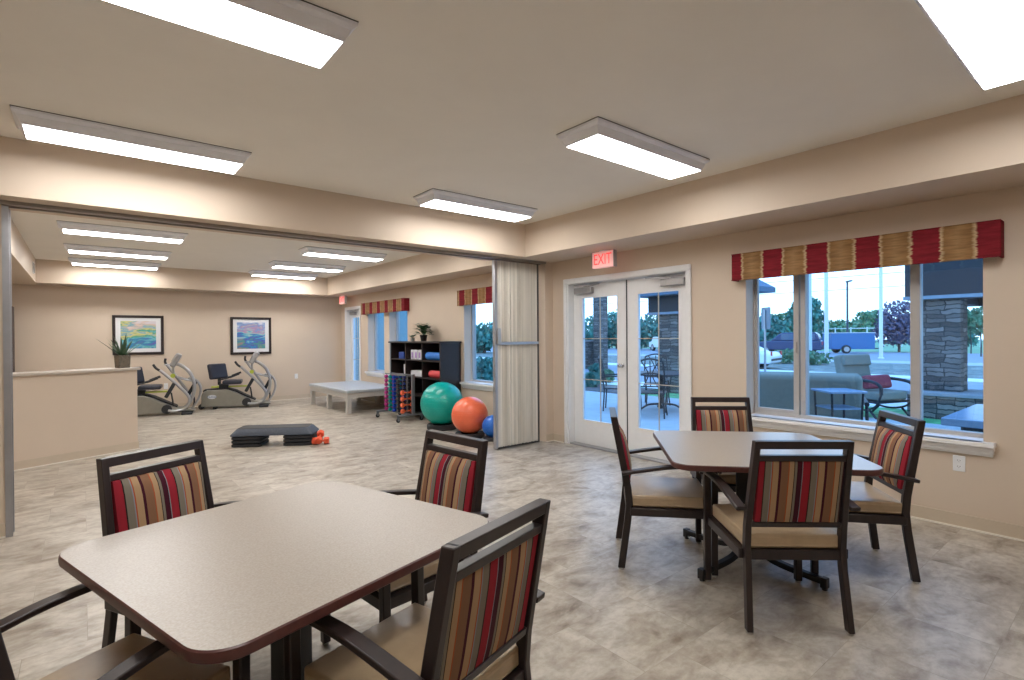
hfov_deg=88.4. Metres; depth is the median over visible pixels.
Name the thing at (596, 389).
mulch bed
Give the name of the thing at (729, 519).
seat cushion
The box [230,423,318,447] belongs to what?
step
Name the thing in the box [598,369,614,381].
shrub
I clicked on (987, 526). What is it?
baseboard
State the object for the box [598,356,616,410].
dining chair
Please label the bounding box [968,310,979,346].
round tree
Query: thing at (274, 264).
ceiling light
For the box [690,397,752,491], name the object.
dining chair
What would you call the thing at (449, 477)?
dining chair
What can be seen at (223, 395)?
recumbent stepper
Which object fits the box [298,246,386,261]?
ceiling light
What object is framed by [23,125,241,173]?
diffuser
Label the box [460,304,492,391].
window
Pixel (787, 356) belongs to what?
shrub
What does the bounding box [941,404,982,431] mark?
table
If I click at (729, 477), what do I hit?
seat cushion
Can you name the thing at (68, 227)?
ceiling light
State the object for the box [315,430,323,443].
dumbbell
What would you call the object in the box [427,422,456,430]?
stand
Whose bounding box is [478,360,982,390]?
parking lot
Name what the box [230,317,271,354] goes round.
framed picture
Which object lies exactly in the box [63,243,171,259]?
ceiling light
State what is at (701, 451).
dining table
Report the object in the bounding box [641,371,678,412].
dining table
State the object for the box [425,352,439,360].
rolled mat
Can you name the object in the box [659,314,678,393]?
stone column
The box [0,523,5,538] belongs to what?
baseboard
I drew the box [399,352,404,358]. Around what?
storage box
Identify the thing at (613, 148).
diffuser
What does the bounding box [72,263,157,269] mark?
diffuser
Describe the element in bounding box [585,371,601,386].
shrub
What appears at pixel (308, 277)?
diffuser
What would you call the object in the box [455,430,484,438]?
stand
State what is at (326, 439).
dumbbell
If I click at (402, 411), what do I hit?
dumbbell
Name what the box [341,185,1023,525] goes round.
wall
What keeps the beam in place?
attached to the ceiling
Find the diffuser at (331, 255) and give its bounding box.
[304,253,381,261]
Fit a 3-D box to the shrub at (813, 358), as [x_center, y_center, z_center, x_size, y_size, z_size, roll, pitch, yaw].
[14.515,0.867,25.477,1.715,0.792,1.916,-1,0,-39]
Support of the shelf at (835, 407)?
attached to the side table at (831, 391)
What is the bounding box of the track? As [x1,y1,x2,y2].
[0,200,545,264]
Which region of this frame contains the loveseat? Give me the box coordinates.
[760,371,869,420]
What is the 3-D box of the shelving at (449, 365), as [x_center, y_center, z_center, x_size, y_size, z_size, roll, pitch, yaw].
[-1.618,0.704,9.561,0.435,1.362,1.900,-1,0,-39]
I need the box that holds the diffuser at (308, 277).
[253,275,314,279]
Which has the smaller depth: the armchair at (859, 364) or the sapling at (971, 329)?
the armchair at (859, 364)
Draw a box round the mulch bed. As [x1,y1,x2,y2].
[492,380,657,393]
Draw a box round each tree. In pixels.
[476,321,492,352]
[585,315,608,339]
[608,309,616,348]
[640,314,657,349]
[759,315,786,341]
[771,312,787,321]
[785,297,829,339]
[822,319,845,332]
[840,309,878,331]
[871,300,909,351]
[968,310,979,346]
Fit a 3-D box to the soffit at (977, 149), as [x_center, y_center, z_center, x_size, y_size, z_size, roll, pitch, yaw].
[2.776,-1.258,3.970,0.660,0.407,7.460,-1,0,-39]
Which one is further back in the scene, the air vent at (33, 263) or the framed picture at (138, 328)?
the framed picture at (138, 328)
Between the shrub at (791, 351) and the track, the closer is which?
the track
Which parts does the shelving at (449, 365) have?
shelf, shelf, shelf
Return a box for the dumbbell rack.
[376,372,422,422]
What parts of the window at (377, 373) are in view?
sill, frame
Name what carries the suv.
on the road at (888, 356)
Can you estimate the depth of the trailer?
40.12 m
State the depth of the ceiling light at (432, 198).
5.41 m
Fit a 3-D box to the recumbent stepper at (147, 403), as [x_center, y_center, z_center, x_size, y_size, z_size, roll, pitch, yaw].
[-6.723,0.839,9.993,1.454,1.165,0.600,-1,0,-29]
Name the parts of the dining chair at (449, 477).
leg, leg, seat frame, armrest, leg, backrest, rail, crest rail, leg, armrest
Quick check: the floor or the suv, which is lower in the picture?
the floor
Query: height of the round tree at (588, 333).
4.081 m
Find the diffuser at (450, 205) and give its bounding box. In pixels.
[421,200,530,221]
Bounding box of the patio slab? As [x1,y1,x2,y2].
[585,391,960,430]
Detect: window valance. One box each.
[361,298,409,314]
[457,286,491,305]
[731,219,1003,281]
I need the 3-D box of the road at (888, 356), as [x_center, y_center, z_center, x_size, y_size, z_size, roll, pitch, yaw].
[16.837,1.083,45.897,16.000,0.050,150.000,-1,0,-39]
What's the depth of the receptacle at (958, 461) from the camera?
3.88 m
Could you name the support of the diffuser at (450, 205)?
attached to the ceiling light at (432, 198)
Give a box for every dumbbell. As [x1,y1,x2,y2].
[312,437,328,444]
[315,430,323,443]
[396,399,409,404]
[400,403,410,407]
[400,409,410,413]
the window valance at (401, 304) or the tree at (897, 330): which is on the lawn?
the tree at (897, 330)
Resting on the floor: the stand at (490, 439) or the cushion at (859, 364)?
the stand at (490, 439)
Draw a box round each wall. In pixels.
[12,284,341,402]
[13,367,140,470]
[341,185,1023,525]
[531,262,553,441]
[585,340,593,368]
[906,389,982,419]
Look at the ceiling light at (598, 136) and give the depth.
3.79 m
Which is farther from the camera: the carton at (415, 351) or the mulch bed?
the mulch bed
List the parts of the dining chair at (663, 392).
seat, leg, leg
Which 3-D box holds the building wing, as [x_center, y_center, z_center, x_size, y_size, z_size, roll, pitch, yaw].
[-4.600,-0.583,17.266,4.150,3.950,1.200,-1,0,-39]
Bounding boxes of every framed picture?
[112,315,163,354]
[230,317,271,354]
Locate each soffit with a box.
[11,219,491,297]
[525,94,1023,260]
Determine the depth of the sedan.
22.33 m
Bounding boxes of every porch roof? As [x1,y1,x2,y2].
[640,280,775,314]
[903,258,982,306]
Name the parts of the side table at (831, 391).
leg, leg, leg, leg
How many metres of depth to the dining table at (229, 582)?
1.65 m
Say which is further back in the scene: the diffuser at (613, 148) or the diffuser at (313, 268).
the diffuser at (313, 268)
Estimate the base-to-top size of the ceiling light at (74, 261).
0.094 m
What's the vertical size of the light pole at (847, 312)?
6.120 m
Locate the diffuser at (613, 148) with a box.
[568,135,700,178]
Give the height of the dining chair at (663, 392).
1.069 m
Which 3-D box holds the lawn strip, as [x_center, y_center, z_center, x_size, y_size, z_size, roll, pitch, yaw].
[4.128,1.366,13.018,1.600,0.050,75.000,-1,0,-39]
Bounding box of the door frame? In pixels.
[1,205,14,536]
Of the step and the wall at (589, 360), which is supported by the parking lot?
the wall at (589, 360)
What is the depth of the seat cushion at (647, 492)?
3.25 m
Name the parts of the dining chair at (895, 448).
leg, armrest, leg, seat frame, rail, backrest, rail, crest rail, armrest, leg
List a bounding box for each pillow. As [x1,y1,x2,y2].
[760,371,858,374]
[841,354,870,365]
[862,374,891,388]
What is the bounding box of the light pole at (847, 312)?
[845,280,852,331]
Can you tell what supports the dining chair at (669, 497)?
on the floor
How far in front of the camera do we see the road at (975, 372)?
22.86 m
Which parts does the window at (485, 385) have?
sill, frame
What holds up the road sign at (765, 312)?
on the parking lot
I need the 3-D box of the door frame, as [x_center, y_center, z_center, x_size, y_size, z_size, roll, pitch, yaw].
[-3.713,0.230,3.882,0.039,2.410,0.130,-1,0,-39]
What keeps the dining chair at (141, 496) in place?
on the floor
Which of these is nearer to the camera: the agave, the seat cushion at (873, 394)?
the agave
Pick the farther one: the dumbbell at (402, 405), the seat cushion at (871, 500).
the dumbbell at (402, 405)
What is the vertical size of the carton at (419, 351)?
0.175 m
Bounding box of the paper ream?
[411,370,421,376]
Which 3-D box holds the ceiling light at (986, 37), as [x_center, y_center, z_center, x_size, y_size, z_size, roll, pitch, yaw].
[2.183,-1.401,2.367,1.336,0.094,0.386,-1,0,-39]
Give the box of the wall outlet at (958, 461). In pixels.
[953,455,964,471]
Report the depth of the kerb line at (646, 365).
18.79 m
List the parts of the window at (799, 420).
sash, sill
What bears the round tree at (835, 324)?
on the lawn
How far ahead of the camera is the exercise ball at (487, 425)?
7.20 m
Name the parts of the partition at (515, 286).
lead post, latch handle, cross rail, post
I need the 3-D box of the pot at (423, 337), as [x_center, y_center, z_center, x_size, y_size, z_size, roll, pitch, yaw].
[-1.601,-0.035,9.549,0.150,0.110,0.150,-1,0,-39]
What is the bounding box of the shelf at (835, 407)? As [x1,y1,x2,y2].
[816,405,860,409]
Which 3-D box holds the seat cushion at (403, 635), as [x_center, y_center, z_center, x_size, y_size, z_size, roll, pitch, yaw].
[-0.296,0.996,1.625,0.476,0.082,0.464,0,0,35]
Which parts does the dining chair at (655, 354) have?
leg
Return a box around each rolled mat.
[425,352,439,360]
[428,370,439,377]
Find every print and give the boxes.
[120,321,155,348]
[237,322,264,348]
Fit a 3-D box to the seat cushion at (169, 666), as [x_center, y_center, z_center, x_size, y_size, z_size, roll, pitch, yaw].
[-1.145,1.003,1.451,0.464,0.082,0.476,0,0,24]
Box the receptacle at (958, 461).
[956,459,961,467]
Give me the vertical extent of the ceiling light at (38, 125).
0.094 m
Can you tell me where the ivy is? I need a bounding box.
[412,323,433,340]
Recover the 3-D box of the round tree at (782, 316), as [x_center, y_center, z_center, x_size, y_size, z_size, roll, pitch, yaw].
[33.042,-1.208,66.184,5.450,4.518,5.653,-1,0,-39]
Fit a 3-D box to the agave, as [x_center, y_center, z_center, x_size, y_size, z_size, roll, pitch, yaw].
[-5.070,0.134,6.872,0.498,0.453,0.411,-1,0,-23]
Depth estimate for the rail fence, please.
62.85 m
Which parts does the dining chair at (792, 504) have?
leg, armrest, leg, seat frame, rail, leg, backrest, rail, crest rail, leg, armrest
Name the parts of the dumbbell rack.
rail, arm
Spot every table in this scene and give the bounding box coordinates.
[58,481,488,679]
[309,380,388,414]
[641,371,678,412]
[653,430,883,590]
[811,388,867,419]
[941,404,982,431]
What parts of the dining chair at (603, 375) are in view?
leg, leg, seat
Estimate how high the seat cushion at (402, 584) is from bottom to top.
0.082 m
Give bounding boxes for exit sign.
[339,295,346,304]
[592,249,616,269]
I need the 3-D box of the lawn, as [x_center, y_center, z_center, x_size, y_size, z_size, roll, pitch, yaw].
[56.265,0.467,97.269,110.000,0.050,240.000,-1,0,-39]
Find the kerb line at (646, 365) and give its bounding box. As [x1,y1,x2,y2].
[476,357,982,382]
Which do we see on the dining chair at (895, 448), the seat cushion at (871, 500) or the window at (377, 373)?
the seat cushion at (871, 500)
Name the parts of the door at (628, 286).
closer arm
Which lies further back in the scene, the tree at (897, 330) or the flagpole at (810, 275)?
the tree at (897, 330)
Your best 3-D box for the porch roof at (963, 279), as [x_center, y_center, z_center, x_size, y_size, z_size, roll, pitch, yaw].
[11.880,-1.475,6.678,4.150,1.490,10.420,-1,0,-39]
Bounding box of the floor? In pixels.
[0,396,1023,679]
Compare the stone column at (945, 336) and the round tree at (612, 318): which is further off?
the round tree at (612, 318)
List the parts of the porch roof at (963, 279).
beam trim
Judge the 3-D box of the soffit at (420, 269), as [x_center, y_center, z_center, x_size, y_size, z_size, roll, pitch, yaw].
[-4.569,-1.228,8.220,6.700,0.407,7.280,-1,0,-39]
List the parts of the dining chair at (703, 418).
leg, seat frame, crest rail, rail, backrest, leg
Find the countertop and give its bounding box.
[13,367,140,376]
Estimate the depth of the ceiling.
3.02 m
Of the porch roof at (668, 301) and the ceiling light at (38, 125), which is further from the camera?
the porch roof at (668, 301)
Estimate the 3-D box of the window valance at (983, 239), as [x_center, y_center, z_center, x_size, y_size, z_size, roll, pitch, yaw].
[2.782,-0.701,4.393,0.125,0.257,1.935,-1,0,-39]
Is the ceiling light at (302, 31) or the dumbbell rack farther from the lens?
the dumbbell rack
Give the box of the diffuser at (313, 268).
[272,266,339,271]
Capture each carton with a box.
[414,350,417,359]
[418,350,421,359]
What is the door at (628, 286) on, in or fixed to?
in the wall at (722, 309)
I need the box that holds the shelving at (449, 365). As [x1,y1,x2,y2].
[388,341,461,417]
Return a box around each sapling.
[967,309,971,332]
[967,310,977,353]
[968,306,982,356]
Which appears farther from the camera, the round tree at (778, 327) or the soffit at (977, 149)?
the round tree at (778, 327)
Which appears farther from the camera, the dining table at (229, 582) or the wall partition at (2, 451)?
the wall partition at (2, 451)
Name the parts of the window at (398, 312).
frame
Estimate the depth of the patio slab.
9.88 m
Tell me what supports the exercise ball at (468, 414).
on the stand at (480, 434)
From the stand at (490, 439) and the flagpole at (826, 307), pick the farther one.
the flagpole at (826, 307)
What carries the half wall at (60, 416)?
on the floor
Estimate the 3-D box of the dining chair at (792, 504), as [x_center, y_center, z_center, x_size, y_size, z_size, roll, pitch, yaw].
[1.380,0.937,2.772,0.584,0.932,0.638,0,0,2]
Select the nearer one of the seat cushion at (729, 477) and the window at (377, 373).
the seat cushion at (729, 477)
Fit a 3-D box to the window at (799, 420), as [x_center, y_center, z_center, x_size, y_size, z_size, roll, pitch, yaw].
[2.901,0.046,4.490,0.315,1.570,1.850,-1,0,-39]
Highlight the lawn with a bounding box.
[610,340,982,353]
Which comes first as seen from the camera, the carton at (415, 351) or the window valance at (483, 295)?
the window valance at (483, 295)
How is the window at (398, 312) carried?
in the wall at (722, 309)
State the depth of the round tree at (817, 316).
58.80 m
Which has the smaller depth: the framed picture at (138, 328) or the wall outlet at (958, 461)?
the wall outlet at (958, 461)
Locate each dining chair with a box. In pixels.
[0,584,249,679]
[96,439,241,648]
[284,498,550,679]
[320,429,488,644]
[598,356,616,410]
[609,407,721,576]
[641,358,668,418]
[644,353,671,405]
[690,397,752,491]
[699,440,860,635]
[810,410,925,583]
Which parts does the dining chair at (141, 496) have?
leg, seat frame, crest rail, rail, backrest, leg, armrest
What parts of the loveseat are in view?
frame, armrest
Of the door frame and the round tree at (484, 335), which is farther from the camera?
the round tree at (484, 335)
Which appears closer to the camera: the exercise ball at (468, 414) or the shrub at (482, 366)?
the exercise ball at (468, 414)
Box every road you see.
[476,352,982,378]
[490,346,982,362]
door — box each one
[345,306,360,380]
[563,264,691,464]
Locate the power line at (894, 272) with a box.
[590,272,904,304]
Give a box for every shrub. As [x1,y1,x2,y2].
[476,356,492,380]
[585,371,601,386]
[587,363,599,373]
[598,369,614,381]
[775,350,793,363]
[779,348,793,354]
[791,350,833,364]
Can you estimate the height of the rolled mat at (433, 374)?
0.123 m
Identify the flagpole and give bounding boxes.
[809,274,811,350]
[824,272,829,362]
[878,267,883,358]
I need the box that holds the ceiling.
[0,0,1023,277]
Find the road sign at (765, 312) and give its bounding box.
[761,307,770,370]
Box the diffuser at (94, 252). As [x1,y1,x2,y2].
[69,250,166,259]
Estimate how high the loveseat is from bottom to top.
0.994 m
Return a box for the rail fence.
[822,327,982,346]
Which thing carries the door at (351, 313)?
in the wall at (722, 309)
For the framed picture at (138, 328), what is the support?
attached to the wall at (56, 327)
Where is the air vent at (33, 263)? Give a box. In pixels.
[32,261,34,273]
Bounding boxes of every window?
[365,313,384,377]
[385,311,399,378]
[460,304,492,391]
[751,264,995,457]
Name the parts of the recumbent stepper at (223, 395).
backrest, seat post, seat rail, rail, seat, lever arm, lever arm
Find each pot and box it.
[114,355,130,367]
[420,335,427,340]
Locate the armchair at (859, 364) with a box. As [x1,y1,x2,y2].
[834,354,909,418]
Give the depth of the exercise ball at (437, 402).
7.99 m
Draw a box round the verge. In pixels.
[486,350,982,365]
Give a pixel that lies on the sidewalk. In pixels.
(609, 383)
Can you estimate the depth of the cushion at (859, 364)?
9.68 m
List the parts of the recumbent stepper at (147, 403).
backrest, seat post, seat, seat rail, rail, lever arm, lever arm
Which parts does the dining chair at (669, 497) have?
crest rail, leg, leg, backrest, armrest, seat frame, armrest, leg, leg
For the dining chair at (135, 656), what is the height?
0.932 m
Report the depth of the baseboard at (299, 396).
12.33 m
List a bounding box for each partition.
[0,204,5,526]
[492,260,539,448]
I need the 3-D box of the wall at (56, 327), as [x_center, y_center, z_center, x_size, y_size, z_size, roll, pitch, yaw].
[-6.887,-0.007,11.090,6.700,2.847,0.100,-1,0,-39]
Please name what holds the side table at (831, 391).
on the patio slab
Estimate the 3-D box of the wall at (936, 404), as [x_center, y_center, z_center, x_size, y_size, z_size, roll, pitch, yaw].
[9.821,1.111,6.564,1.180,0.450,7.880,-1,0,-39]
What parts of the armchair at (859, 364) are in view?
armrest, frame, frame, armrest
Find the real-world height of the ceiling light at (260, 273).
0.094 m
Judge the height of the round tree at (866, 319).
5.953 m
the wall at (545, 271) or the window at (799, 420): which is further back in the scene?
the wall at (545, 271)
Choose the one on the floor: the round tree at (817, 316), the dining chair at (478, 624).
the dining chair at (478, 624)
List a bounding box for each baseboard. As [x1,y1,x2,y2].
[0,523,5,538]
[175,393,333,406]
[361,397,1023,541]
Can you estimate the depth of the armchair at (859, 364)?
9.40 m
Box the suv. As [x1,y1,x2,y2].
[760,332,823,352]
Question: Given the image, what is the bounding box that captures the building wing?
[356,311,407,379]
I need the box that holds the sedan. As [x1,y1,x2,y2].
[760,347,781,366]
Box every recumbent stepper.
[137,353,201,414]
[198,351,276,409]
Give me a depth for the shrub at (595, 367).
19.14 m
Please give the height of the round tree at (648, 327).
3.906 m
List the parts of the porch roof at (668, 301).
beam trim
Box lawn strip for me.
[607,384,940,423]
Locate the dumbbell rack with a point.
(390, 373)
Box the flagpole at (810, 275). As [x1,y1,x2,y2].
[809,274,811,350]
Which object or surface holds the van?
on the road at (888, 356)
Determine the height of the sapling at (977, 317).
3.323 m
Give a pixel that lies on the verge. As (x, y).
(872, 361)
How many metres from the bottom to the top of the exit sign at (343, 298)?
0.207 m
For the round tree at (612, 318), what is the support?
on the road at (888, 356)
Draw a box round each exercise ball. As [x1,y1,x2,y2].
[420,382,462,424]
[451,397,487,433]
[482,415,492,436]
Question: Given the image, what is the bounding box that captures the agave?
[98,335,144,367]
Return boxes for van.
[649,337,657,350]
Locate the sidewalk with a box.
[601,380,906,409]
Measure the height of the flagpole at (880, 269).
9.700 m
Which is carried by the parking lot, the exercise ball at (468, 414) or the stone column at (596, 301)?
the stone column at (596, 301)
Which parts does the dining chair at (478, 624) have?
leg, armrest, leg, leg, backrest, rail, crest rail, rail, armrest, seat frame, leg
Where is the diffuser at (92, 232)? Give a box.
[63,229,182,243]
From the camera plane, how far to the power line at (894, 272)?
54.05 m
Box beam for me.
[0,136,560,264]
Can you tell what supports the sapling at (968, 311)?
on the road at (888, 356)
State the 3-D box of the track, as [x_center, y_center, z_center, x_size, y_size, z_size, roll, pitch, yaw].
[-1.650,-1.016,5.495,5.330,0.028,0.140,-1,0,-39]
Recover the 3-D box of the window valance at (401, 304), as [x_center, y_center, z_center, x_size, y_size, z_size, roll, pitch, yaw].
[-2.724,-0.699,11.169,0.125,0.257,2.070,-1,0,-39]
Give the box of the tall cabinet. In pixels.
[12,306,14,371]
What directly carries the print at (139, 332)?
attached to the framed picture at (138, 328)
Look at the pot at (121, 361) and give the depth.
6.80 m
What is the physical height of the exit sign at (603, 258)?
0.207 m
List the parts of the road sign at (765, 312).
sign post, sign panel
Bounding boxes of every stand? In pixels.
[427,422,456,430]
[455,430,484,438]
[483,435,492,441]
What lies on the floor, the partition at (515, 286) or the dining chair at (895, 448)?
the dining chair at (895, 448)
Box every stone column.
[593,297,607,368]
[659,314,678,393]
[923,298,967,391]
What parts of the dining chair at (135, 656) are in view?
leg, armrest, leg, armrest, leg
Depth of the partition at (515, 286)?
6.86 m
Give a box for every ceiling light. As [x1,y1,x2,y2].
[9,104,251,173]
[56,220,187,243]
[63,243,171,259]
[68,257,160,269]
[104,0,358,67]
[248,270,317,279]
[268,260,345,271]
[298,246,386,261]
[413,188,536,221]
[556,116,709,178]
[914,0,1023,89]
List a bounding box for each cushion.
[38,633,230,679]
[304,603,518,679]
[376,559,438,591]
[630,476,702,508]
[713,504,837,547]
[718,472,735,483]
[834,355,870,376]
[849,481,901,514]
[863,388,906,400]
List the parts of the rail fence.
rail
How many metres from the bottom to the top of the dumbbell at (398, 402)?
0.072 m
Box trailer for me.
[823,332,878,352]

